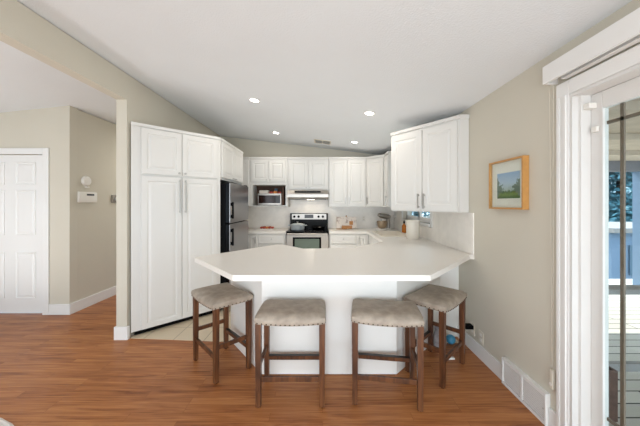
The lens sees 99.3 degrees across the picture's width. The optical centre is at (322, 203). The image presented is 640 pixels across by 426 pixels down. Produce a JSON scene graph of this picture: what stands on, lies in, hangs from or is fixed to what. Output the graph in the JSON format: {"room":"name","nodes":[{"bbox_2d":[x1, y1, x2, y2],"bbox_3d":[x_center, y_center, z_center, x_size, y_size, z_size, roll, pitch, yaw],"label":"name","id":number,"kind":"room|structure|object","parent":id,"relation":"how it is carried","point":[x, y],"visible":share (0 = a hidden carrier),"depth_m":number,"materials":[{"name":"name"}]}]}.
{"room":"kitchen","nodes":[
{"label":"kitchen","id":0,"kind":"room"},
{"bbox_2d":[0,106,77,303],"bbox_3d":[-4.925,0.077,3.555,3.350,2.686,0.120,0,0,0],"label":"wall","id":1,"kind":"structure","parent":0,"point":[55,129],"depth_m":3.50,"materials":[{"name":"paint"}]},
{"bbox_2d":[0,155,41,312],"bbox_3d":[-4.032,0.388,3.510,0.884,2.040,0.080,0,0,0],"label":"door","id":2,"kind":"structure","parent":1,"relation":"in","point":[20,175],"depth_m":3.52,"materials":[{"name":"paint"}]},
{"bbox_2d":[0,148,49,314],"bbox_3d":[-4.032,0.352,3.486,1.052,2.135,0.018,0,0,0],"label":"trim","id":3,"kind":"structure","parent":1,"relation":"attached to","point":[45,152],"depth_m":3.48,"materials":[{"name":"paint"}]},
{"bbox_2d":[49,304,70,314],"bbox_3d":[-3.370,1.351,3.487,0.270,0.137,0.016,0,0,0],"label":"baseboard","id":4,"kind":"structure","parent":1,"relation":"attached to","point":[54,309],"depth_m":3.48,"materials":[{"name":"paint"}]},
{"bbox_2d":[78,110,115,299],"bbox_3d":[-3.310,0.084,5.408,0.120,2.673,3.584,0,0,0],"label":"wall","id":5,"kind":"structure","parent":0,"point":[96,136],"depth_m":3.91,"materials":[{"name":"paint"}]},
{"bbox_2d":[81,176,90,187],"bbox_3d":[-3.230,-0.303,3.727,0.038,0.163,0.140,0,0,0],"label":"door chime","id":6,"kind":"object","parent":5,"relation":"attached to","point":[85,180],"visible":1,"depth_m":3.71,"materials":[{"name":"white plastic"}]},
{"bbox_2d":[77,192,96,202],"bbox_3d":[-3.233,-0.092,3.745,0.032,0.145,0.290,0,0,0],"label":"thermostat","id":7,"kind":"object","parent":5,"relation":"attached to","point":[82,197],"visible":1,"depth_m":3.72,"materials":[{"name":"white plastic"}]},
{"bbox_2d":[71,286,115,313],"bbox_3d":[-3.242,1.351,5.248,0.016,0.137,3.504,0,0,0],"label":"baseboard","id":8,"kind":"structure","parent":5,"relation":"attached to","point":[76,306],"depth_m":3.83,"materials":[{"name":"paint"}]},
{"bbox_2d":[111,195,115,202],"bbox_3d":[-3.227,-0.080,4.240,0.045,0.120,0.120,0,0,0],"label":"light switch","id":9,"kind":"object","parent":5,"relation":"attached to","point":[113,197],"visible":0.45,"depth_m":4.20,"materials":[{"name":"grey plastic"}]},
{"bbox_2d":[0,0,220,336],"bbox_3d":[-2.105,0.028,1.250,0.110,2.785,8.499,0,0,0],"label":"wall partition","id":10,"kind":"structure","parent":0,"point":[21,28],"depth_m":2.85,"materials":[{"name":"paint"}]},
{"bbox_2d":[114,327,127,339],"bbox_3d":[-2.105,1.351,2.842,0.142,0.137,0.016,0,0,0],"label":"baseboard","id":11,"kind":"structure","parent":10,"relation":"attached to","point":[120,333],"depth_m":2.83,"materials":[{"name":"paint"}]},
{"bbox_2d":[220,138,242,184],"bbox_3d":[-1.664,-0.599,4.078,0.744,0.548,1.000,0,0,0],"label":"upper cabinet","id":12,"kind":"object","parent":10,"relation":"attached to","point":[231,157],"visible":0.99,"depth_m":3.94,"materials":[{"name":"white wood"}]},
{"bbox_2d":[0,295,544,425],"bbox_3d":[-2.498,1.493,2.100,8.205,0.154,10.200,0,0,0],"label":"floor","id":13,"kind":"structure","parent":0,"point":[56,370],"depth_m":2.09,"materials":[{"name":"brown wood"}]},
{"bbox_2d":[0,418,13,425],"bbox_3d":[-2.290,1.411,1.185,1.278,0.013,1.278,0,0,0],"label":"round rug","id":14,"kind":"object","parent":13,"relation":"on","point":[3,422],"visible":1,"depth_m":1.74,"materials":[{"name":"fabric"}]},
{"bbox_2d":[131,121,220,334],"bbox_3d":[-1.838,0.271,3.376,0.974,2.288,0.538,0,0,-45],"label":"pantry cabinet","id":15,"kind":"object","parent":13,"relation":"on","point":[175,174],"visible":0.99,"depth_m":3.13,"materials":[{"name":"white wood"}]},
{"bbox_2d":[191,283,252,383],"bbox_3d":[-0.895,1.090,2.412,0.365,0.658,0.503,0,0,-44],"label":"counter stool","id":16,"kind":"object","parent":13,"relation":"on","point":[215,297],"visible":1,"depth_m":2.33,"materials":[{"name":"fabric"}]},
{"bbox_2d":[220,183,247,309],"bbox_3d":[-1.587,0.557,4.050,0.805,1.716,0.900,0,0,0],"label":"refrigerator","id":17,"kind":"object","parent":13,"relation":"on","point":[233,197],"visible":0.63,"depth_m":3.70,"materials":[{"name":"black metal"}]},
{"bbox_2d":[248,234,285,248],"bbox_3d":[-1.353,0.973,5.160,1.383,0.884,0.644,0,0,0],"label":"base cabinet","id":18,"kind":"object","parent":13,"relation":"on","point":[254,240],"visible":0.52,"depth_m":4.88,"materials":[{"name":"white wood"}]},
{"bbox_2d":[248,228,289,233],"bbox_3d":[-1.349,0.510,5.174,1.394,0.040,0.624,0,0,0],"label":"countertop","id":19,"kind":"structure","parent":18,"relation":"on","point":[250,230],"depth_m":4.86,"materials":[{"name":"stone"}]},
{"bbox_2d":[259,226,274,229],"bbox_3d":[-1.060,0.458,5.200,0.280,0.063,0.140,0,0,0],"label":"food tray","id":20,"kind":"object","parent":19,"relation":"on","point":[263,227],"visible":1,"depth_m":5.15,"materials":[{"name":"red food"}]},
{"bbox_2d":[254,299,325,407],"bbox_3d":[-0.226,1.090,2.047,0.503,0.658,0.365,0,0,0],"label":"counter stool","id":21,"kind":"object","parent":13,"relation":"on","point":[272,312],"visible":1,"depth_m":1.90,"materials":[{"name":"brown wood"}]},
{"bbox_2d":[286,213,328,248],"bbox_3d":[-0.284,0.799,5.122,0.788,1.232,0.695,0,0,0],"label":"range","id":22,"kind":"object","parent":13,"relation":"on","point":[308,238],"depth_m":4.84,"materials":[{"name":"silver metal"}]},
{"bbox_2d":[290,225,304,229],"bbox_3d":[-0.470,0.437,5.120,0.270,0.095,0.270,0,0,0],"label":"pot","id":23,"kind":"object","parent":22,"relation":"on","point":[293,227],"depth_m":5.01,"materials":[{"name":"silver metal"}]},
{"bbox_2d":[286,228,328,232],"bbox_3d":[-0.268,0.497,5.117,0.756,0.023,0.565,0,0,0],"label":"cooktop","id":24,"kind":"object","parent":22,"relation":"in","point":[306,230],"depth_m":4.84,"materials":[{"name":"black ceramic"}]},
{"bbox_2d":[311,226,324,229],"bbox_3d":[-0.080,0.452,5.103,0.280,0.066,0.395,0,0,0],"label":"frying pan","id":25,"kind":"object","parent":22,"relation":"on","point":[313,227],"visible":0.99,"depth_m":5.08,"materials":[{"name":"black metal"}]},
{"bbox_2d":[231,266,458,373],"bbox_3d":[0.252,0.974,2.756,2.403,0.883,0.988,0,0,0],"label":"base cabinet","id":26,"kind":"object","parent":13,"relation":"on","point":[338,296],"visible":0.4,"depth_m":2.26,"materials":[{"name":"white wood"}]},
{"bbox_2d":[194,228,473,280],"bbox_3d":[0.138,0.510,3.678,2.630,0.040,3.617,0,0,0],"label":"countertop","id":27,"kind":"structure","parent":26,"relation":"on","point":[391,258],"depth_m":2.28,"materials":[{"name":"stone"}]},
{"bbox_2d":[337,215,351,228],"bbox_3d":[0.420,0.355,5.315,0.300,0.268,0.190,0,0,0],"label":"cookbook stand","id":28,"kind":"object","parent":27,"relation":"on","point":[343,227],"visible":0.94,"depth_m":5.22,"materials":[{"name":"brown wood"}]},
{"bbox_2d":[337,217,356,227],"bbox_3d":[0.470,0.358,5.295,0.389,0.210,0.094,0,0,0],"label":"open cookbook","id":29,"kind":"object","parent":28,"relation":"on","point":[341,221],"visible":1,"depth_m":5.29,"materials":[{"name":"white paper"}]},
{"bbox_2d":[376,213,391,229],"bbox_3d":[1.163,0.330,5.186,0.294,0.317,0.235,0,0,-27],"label":"stand mixer","id":30,"kind":"object","parent":27,"relation":"on","point":[382,225],"visible":1,"depth_m":5.12,"materials":[{"name":"white plastic"}]},
{"bbox_2d":[377,221,387,228],"bbox_3d":[1.129,0.391,5.152,0.204,0.139,0.204,0,0,0],"label":"bowl","id":31,"kind":"object","parent":30,"relation":"on","point":[381,224],"depth_m":5.08,"materials":[{"name":"beige metal"}]},
{"bbox_2d":[372,231,405,236],"bbox_3d":[1.110,0.573,4.440,0.464,0.190,0.804,0,0,0],"label":"sink","id":32,"kind":"object","parent":27,"relation":"in","point":[380,233],"visible":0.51,"depth_m":4.80,"materials":[{"name":"beige ceramic"}]},
{"bbox_2d":[377,232,405,235],"bbox_3d":[1.110,0.579,4.440,0.396,0.178,0.736,0,0,0],"label":"basin","id":33,"kind":"object","parent":32,"relation":"in","point":[378,233],"depth_m":4.80,"materials":[{"name":"beige ceramic"}]},
{"bbox_2d":[402,221,405,232],"bbox_3d":[1.385,0.382,4.620,0.072,0.215,0.072,0,0,0],"label":"soap bottle","id":34,"kind":"object","parent":27,"relation":"on","point":[403,225],"visible":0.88,"depth_m":4.59,"materials":[{"name":"orange plastic"}]},
{"bbox_2d":[406,220,419,239],"bbox_3d":[1.272,0.357,3.830,0.186,0.264,0.186,0,0,0],"label":"canister","id":35,"kind":"object","parent":27,"relation":"on","point":[412,226],"visible":0.98,"depth_m":3.75,"materials":[{"name":"beige ceramic"}]},
{"bbox_2d":[329,234,368,247],"bbox_3d":[0.478,0.973,5.160,0.713,0.884,0.644,0,0,0],"label":"base cabinet","id":36,"kind":"object","parent":13,"relation":"on","point":[335,240],"visible":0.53,"depth_m":4.88,"materials":[{"name":"white wood"}]},
{"bbox_2d":[369,235,378,243],"bbox_3d":[1.113,0.973,4.231,0.654,0.884,1.310,0,0,0],"label":"base cabinet","id":37,"kind":"object","parent":13,"relation":"on","point":[372,240],"visible":0.06,"depth_m":4.46,"materials":[{"name":"white wood"}]},
{"bbox_2d":[351,298,424,411],"bbox_3d":[0.470,1.090,2.040,0.503,0.658,0.365,0,0,8],"label":"counter stool","id":38,"kind":"object","parent":13,"relation":"on","point":[383,313],"visible":1,"depth_m":1.91,"materials":[{"name":"brown wood"}]},
{"bbox_2d":[403,284,466,388],"bbox_3d":[0.984,1.090,2.361,0.503,0.658,0.365,0,0,-45],"label":"counter stool","id":39,"kind":"object","parent":13,"relation":"on","point":[442,299],"visible":0.92,"depth_m":2.28,"materials":[{"name":"brown wood"}]},
{"bbox_2d":[433,326,446,346],"bbox_3d":[1.165,1.313,2.709,0.124,0.212,0.123,0,0,0],"label":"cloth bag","id":40,"kind":"object","parent":13,"relation":"on","point":[436,332],"visible":0.35,"depth_m":2.68,"materials":[{"name":"grey fabric"}]},
{"bbox_2d":[446,334,455,343],"bbox_3d":[1.300,1.373,2.760,0.094,0.092,0.094,0,0,0],"label":"ball","id":41,"kind":"object","parent":13,"relation":"on","point":[450,338],"visible":0.93,"depth_m":2.73,"materials":[{"name":"blue plastic"}]},
{"bbox_2d":[221,136,375,206],"bbox_3d":[-0.273,0.019,5.560,3.755,2.801,0.120,0,0,0],"label":"wall","id":42,"kind":"structure","parent":0,"point":[250,148],"depth_m":5.50,"materials":[{"name":"paint"}]},
{"bbox_2d":[242,157,249,205],"bbox_3d":[-1.716,-0.424,5.324,0.656,0.938,0.345,0,0,0],"label":"upper cabinet","id":43,"kind":"object","parent":42,"relation":"attached to","point":[246,160],"visible":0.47,"depth_m":5.15,"materials":[{"name":"white wood"}]},
{"bbox_2d":[250,157,289,206],"bbox_3d":[-1.024,-0.421,5.311,0.723,0.943,0.371,0,0,0],"label":"upper cabinet","id":44,"kind":"object","parent":42,"relation":"attached to","point":[263,170],"visible":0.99,"depth_m":5.16,"materials":[{"name":"white wood"}]},
{"bbox_2d":[258,193,281,204],"bbox_3d":[-1.010,-0.088,5.316,0.450,0.225,0.287,0,0,0],"label":"microwave","id":45,"kind":"object","parent":44,"relation":"in","point":[263,198],"visible":0.83,"depth_m":5.18,"materials":[{"name":"silver metal"}]},
{"bbox_2d":[259,190,269,192],"bbox_3d":[-1.135,-0.234,5.325,0.180,0.065,0.150,0,0,0],"label":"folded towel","id":46,"kind":"object","parent":45,"relation":"on","point":[260,191],"visible":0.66,"depth_m":5.25,"materials":[{"name":"white fabric"}]},
{"bbox_2d":[282,187,284,204],"bbox_3d":[-0.760,-0.151,5.330,0.030,0.357,0.220,0,0,0],"label":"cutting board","id":47,"kind":"object","parent":44,"relation":"in","point":[283,188],"visible":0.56,"depth_m":5.22,"materials":[{"name":"brown wood"}]},
{"bbox_2d":[288,157,327,189],"bbox_3d":[-0.273,-0.577,5.311,0.770,0.633,0.371,0,0,0],"label":"upper cabinet","id":48,"kind":"object","parent":42,"relation":"attached to","point":[304,173],"visible":0.98,"depth_m":5.15,"materials":[{"name":"white wood"}]},
{"bbox_2d":[287,190,327,199],"bbox_3d":[-0.273,-0.167,5.242,0.760,0.174,0.485,0,0,0],"label":"range hood","id":49,"kind":"object","parent":48,"relation":"attached to","point":[291,194],"visible":1,"depth_m":5.01,"materials":[{"name":"silver metal"}]},
{"bbox_2d":[248,199,393,227],"bbox_3d":[-0.299,0.121,5.494,3.482,0.733,0.012,0,0,0],"label":"backsplash","id":50,"kind":"structure","parent":42,"relation":"attached to","point":[276,217],"depth_m":5.49,"materials":[{"name":"tile"}]},
{"bbox_2d":[328,157,365,206],"bbox_3d":[0.475,-0.418,5.308,0.719,0.950,0.379,0,0,0],"label":"upper cabinet","id":51,"kind":"object","parent":42,"relation":"attached to","point":[346,175],"visible":1,"depth_m":5.15,"materials":[{"name":"white wood"}]},
{"bbox_2d":[0,0,631,154],"bbox_3d":[-2.498,-1.297,2.100,8.205,0.766,10.200,0,0,0],"label":"ceiling","id":52,"kind":"structure","parent":0,"point":[314,68],"depth_m":2.14,"materials":[{"name":"paint"}]},
{"bbox_2d":[248,98,260,102],"bbox_3d":[-0.801,-1.221,3.202,0.138,0.021,0.140,0,0,5],"label":"recessed light","id":53,"kind":"object","parent":52,"relation":"in","point":[255,100],"visible":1,"depth_m":3.20,"materials":[{"name":"paint"}]},
{"bbox_2d":[314,139,330,144],"bbox_3d":[-0.001,-1.122,4.914,0.299,0.048,0.260,0,0,0],"label":"ceiling vent","id":54,"kind":"object","parent":52,"relation":"in","point":[315,140],"visible":1,"depth_m":4.91,"materials":[{"name":"beige plastic"}]},
{"bbox_2d":[364,111,375,115],"bbox_3d":[0.549,-1.060,3.179,0.138,0.021,0.140,0,0,5],"label":"recessed light","id":55,"kind":"object","parent":52,"relation":"in","point":[370,113],"visible":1,"depth_m":3.17,"materials":[{"name":"paint"}]},
{"bbox_2d":[403,0,639,411],"bbox_3d":[1.530,0.232,1.250,0.150,2.376,8.500,0,0,0],"label":"wall","id":56,"kind":"structure","parent":0,"point":[508,282],"depth_m":2.03,"materials":[{"name":"paint"}]},
{"bbox_2d":[366,154,384,206],"bbox_3d":[1.141,-0.418,5.188,0.625,0.950,0.620,0,0,0],"label":"upper cabinet","id":57,"kind":"object","parent":56,"relation":"attached to","point":[374,165],"visible":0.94,"depth_m":5.01,"materials":[{"name":"white wood"}]},
{"bbox_2d":[384,151,390,206],"bbox_3d":[1.250,-0.418,4.734,0.371,0.950,0.300,0,0,0],"label":"upper cabinet","id":58,"kind":"object","parent":56,"relation":"attached to","point":[387,159],"visible":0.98,"depth_m":4.61,"materials":[{"name":"white wood"}]},
{"bbox_2d":[401,211,431,226],"bbox_3d":[1.490,-0.240,4.270,0.130,1.100,1.380,0,0,0],"label":"window","id":59,"kind":"structure","parent":56,"relation":"in","point":[419,217],"depth_m":4.25,"materials":[{"name":"white plastic"}]},
{"bbox_2d":[390,114,468,212],"bbox_3d":[1.149,-0.400,3.074,0.608,0.970,0.772,0,0,0],"label":"upper cabinet","id":60,"kind":"object","parent":56,"relation":"attached to","point":[430,161],"visible":1,"depth_m":2.92,"materials":[{"name":"white wood"}]},
{"bbox_2d":[394,211,473,254],"bbox_3d":[1.449,0.274,4.048,0.012,0.428,2.877,0,0,0],"label":"backsplash","id":61,"kind":"structure","parent":56,"relation":"attached to","point":[455,230],"depth_m":3.07,"materials":[{"name":"tile"}]},
{"bbox_2d":[470,321,474,335],"bbox_3d":[1.450,1.205,2.630,0.008,0.116,0.072,0,0,0],"label":"power outlet","id":62,"kind":"object","parent":56,"relation":"attached to","point":[472,331],"visible":0.82,"depth_m":2.62,"materials":[{"name":"beige plastic"}]},
{"bbox_2d":[465,323,473,328],"bbox_3d":[1.408,1.183,2.630,0.075,0.036,0.060,0,0,0],"label":"power adapter","id":63,"kind":"object","parent":62,"relation":"attached to","point":[467,325],"visible":0.76,"depth_m":2.60,"materials":[{"name":"black plastic"}]},
{"bbox_2d":[457,325,501,379],"bbox_3d":[1.447,1.357,2.535,0.016,0.125,0.740,0,0,0],"label":"baseboard","id":64,"kind":"structure","parent":56,"relation":"attached to","point":[490,361],"depth_m":2.43,"materials":[{"name":"paint"}]},
{"bbox_2d":[478,329,483,345],"bbox_3d":[1.450,1.220,2.490,0.008,0.116,0.072,0,0,0],"label":"power outlet","id":65,"kind":"object","parent":56,"relation":"attached to","point":[480,333],"visible":1,"depth_m":2.48,"materials":[{"name":"beige plastic"}]},
{"bbox_2d":[489,155,528,209],"bbox_3d":[1.431,-0.151,2.110,0.044,0.383,0.392,0,0,0],"label":"framed picture","id":66,"kind":"object","parent":56,"relation":"attached to","point":[508,178],"visible":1,"depth_m":2.07,"materials":[{"name":"brown wood"}]},
{"bbox_2d":[497,170,519,198],"bbox_3d":[1.431,-0.143,2.098,0.001,0.200,0.256,0,0,0],"label":"print","id":67,"kind":"object","parent":66,"relation":"attached to","point":[508,181],"depth_m":2.09},
{"bbox_2d":[502,357,549,425],"bbox_3d":[1.437,1.315,1.948,0.034,0.205,0.425,0,0,0],"label":"air vent","id":68,"kind":"object","parent":56,"relation":"in","point":[530,393],"visible":1,"depth_m":1.90,"materials":[{"name":"metal"}]},
{"bbox_2d":[549,369,554,389],"bbox_3d":[1.442,1.100,1.708,0.024,0.120,0.024,0,0,0],"label":"cleat","id":69,"kind":"object","parent":56,"relation":"attached to","point":[552,372],"visible":1,"depth_m":1.70,"materials":[{"name":"beige plastic"}]},
{"bbox_2d":[549,408,555,425],"bbox_3d":[1.447,1.357,1.702,0.016,0.125,0.060,0,0,0],"label":"baseboard","id":70,"kind":"structure","parent":56,"relation":"attached to","point":[552,414],"depth_m":1.70,"materials":[{"name":"paint"}]},
{"bbox_2d":[543,7,639,366],"bbox_3d":[1.411,0.085,0.558,0.085,1.870,2.316,0,0,0],"label":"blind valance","id":71,"kind":"object","parent":56,"relation":"attached to","point":[624,33],"visible":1,"depth_m":1.40,"materials":[{"name":"paint"}]},
{"bbox_2d":[556,44,639,425],"bbox_3d":[1.441,0.347,0.568,0.028,2.145,2.208,0,0,0],"label":"trim","id":72,"kind":"structure","parent":56,"relation":"attached to","point":[629,58],"depth_m":1.60,"materials":[{"name":"paint"}]},
{"bbox_2d":[570,63,639,425],"bbox_3d":[1.522,0.391,0.568,0.166,2.057,2.034,0,0,0],"label":"door","id":73,"kind":"structure","parent":56,"relation":"in","point":[590,105],"depth_m":1.53,"materials":[{"name":"white plastic"}]},
{"bbox_2d":[609,101,639,155],"bbox_3d":[3.865,-0.745,0.655,4.470,0.070,6.710,0,0,0],"label":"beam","id":74,"kind":"structure","parent":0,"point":[631,106],"depth_m":3.00,"materials":[{"name":"beige wood"}]},
{"label":"outside","id":75,"kind":"structure","parent":0,"visible":0},
{"bbox_2d":[609,279,639,425],"bbox_3d":[4.010,1.580,1.300,4.780,0.080,8.600,0,0,0],"label":"floor","id":76,"kind":"structure","parent":75,"point":[632,301],"depth_m":3.00,"materials":[{"name":"grey wood"}]},
{"bbox_2d":[609,366,617,421],"bbox_3d":[2.030,1.359,2.000,0.110,0.360,0.160,0,0,0],"label":"planter box","id":77,"kind":"object","parent":76,"relation":"on","point":[613,374],"visible":0.2,"depth_m":1.92,"materials":[{"name":"brown wood"}]},
{"bbox_2d":[609,285,639,371],"bbox_3d":[2.675,1.099,2.160,1.850,0.879,0.120,0,0,0],"label":"deck railing","id":78,"kind":"object","parent":76,"relation":"on","point":[631,366],"visible":0.03,"depth_m":2.14,"materials":[{"name":"grey wood"}]},
{"bbox_2d":[632,171,639,284],"bbox_3d":[5.880,0.470,5.020,0.160,2.138,0.140,0,0,0],"label":"porch post","id":79,"kind":"object","parent":76,"relation":"on","point":[635,175],"visible":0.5,"depth_m":5.02,"materials":[{"name":"blue"}]},
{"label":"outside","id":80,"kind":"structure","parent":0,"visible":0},
{"bbox_3d":[14.000,2.520,24.000,52.000,0.200,72.000,0,0,0],"label":"ground","id":81,"kind":"structure","parent":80,"visible":0},
{"bbox_2d":[412,211,429,217],"bbox_3d":[5.899,-0.938,17.357,5.640,6.722,7.664,0,0,-26],"label":"leafy tree","id":82,"kind":"object","parent":81,"relation":"on","point":[415,213],"visible":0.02,"depth_m":16.81,"materials":[{"name":"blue plant"}]},
{"bbox_2d":[609,222,631,278],"bbox_3d":[8.900,1.490,7.400,4.400,1.860,2.300,0,0,0],"label":"garden shed","id":83,"kind":"object","parent":81,"relation":"on","point":[614,227],"visible":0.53,"depth_m":6.40,"materials":[{"name":"blue"}]},
{"bbox_2d":[609,172,631,221],"bbox_3d":[11.841,-0.844,11.154,5.179,6.534,5.369,0,0,-12],"label":"leafy tree","id":84,"kind":"object","parent":81,"relation":"on","point":[614,177],"visible":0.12,"depth_m":10.61,"materials":[{"name":"green plant"}]},
{"bbox_2d":[610,183,631,203],"bbox_3d":[21.919,-2.451,18.820,7.154,9.747,7.627,0,0,-30],"label":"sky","id":85,"kind":"structure","parent":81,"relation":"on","point":[628,188],"depth_m":18.17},
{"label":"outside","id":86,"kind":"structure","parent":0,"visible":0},
{"bbox_2d":[609,98,639,160],"bbox_3d":[3.910,-0.800,0.950,4.580,0.040,7.900,0,0,0],"label":"ceiling","id":87,"kind":"structure","parent":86,"point":[632,124],"depth_m":2.93,"materials":[{"name":"beige wood"}]},
{"bbox_2d":[609,161,639,171],"bbox_3d":[3.910,-0.710,5.000,4.580,0.220,0.199,0,0,0],"label":"beam","id":88,"kind":"structure","parent":87,"relation":"attached to","point":[614,166],"depth_m":4.90,"materials":[{"name":"grey wood"}]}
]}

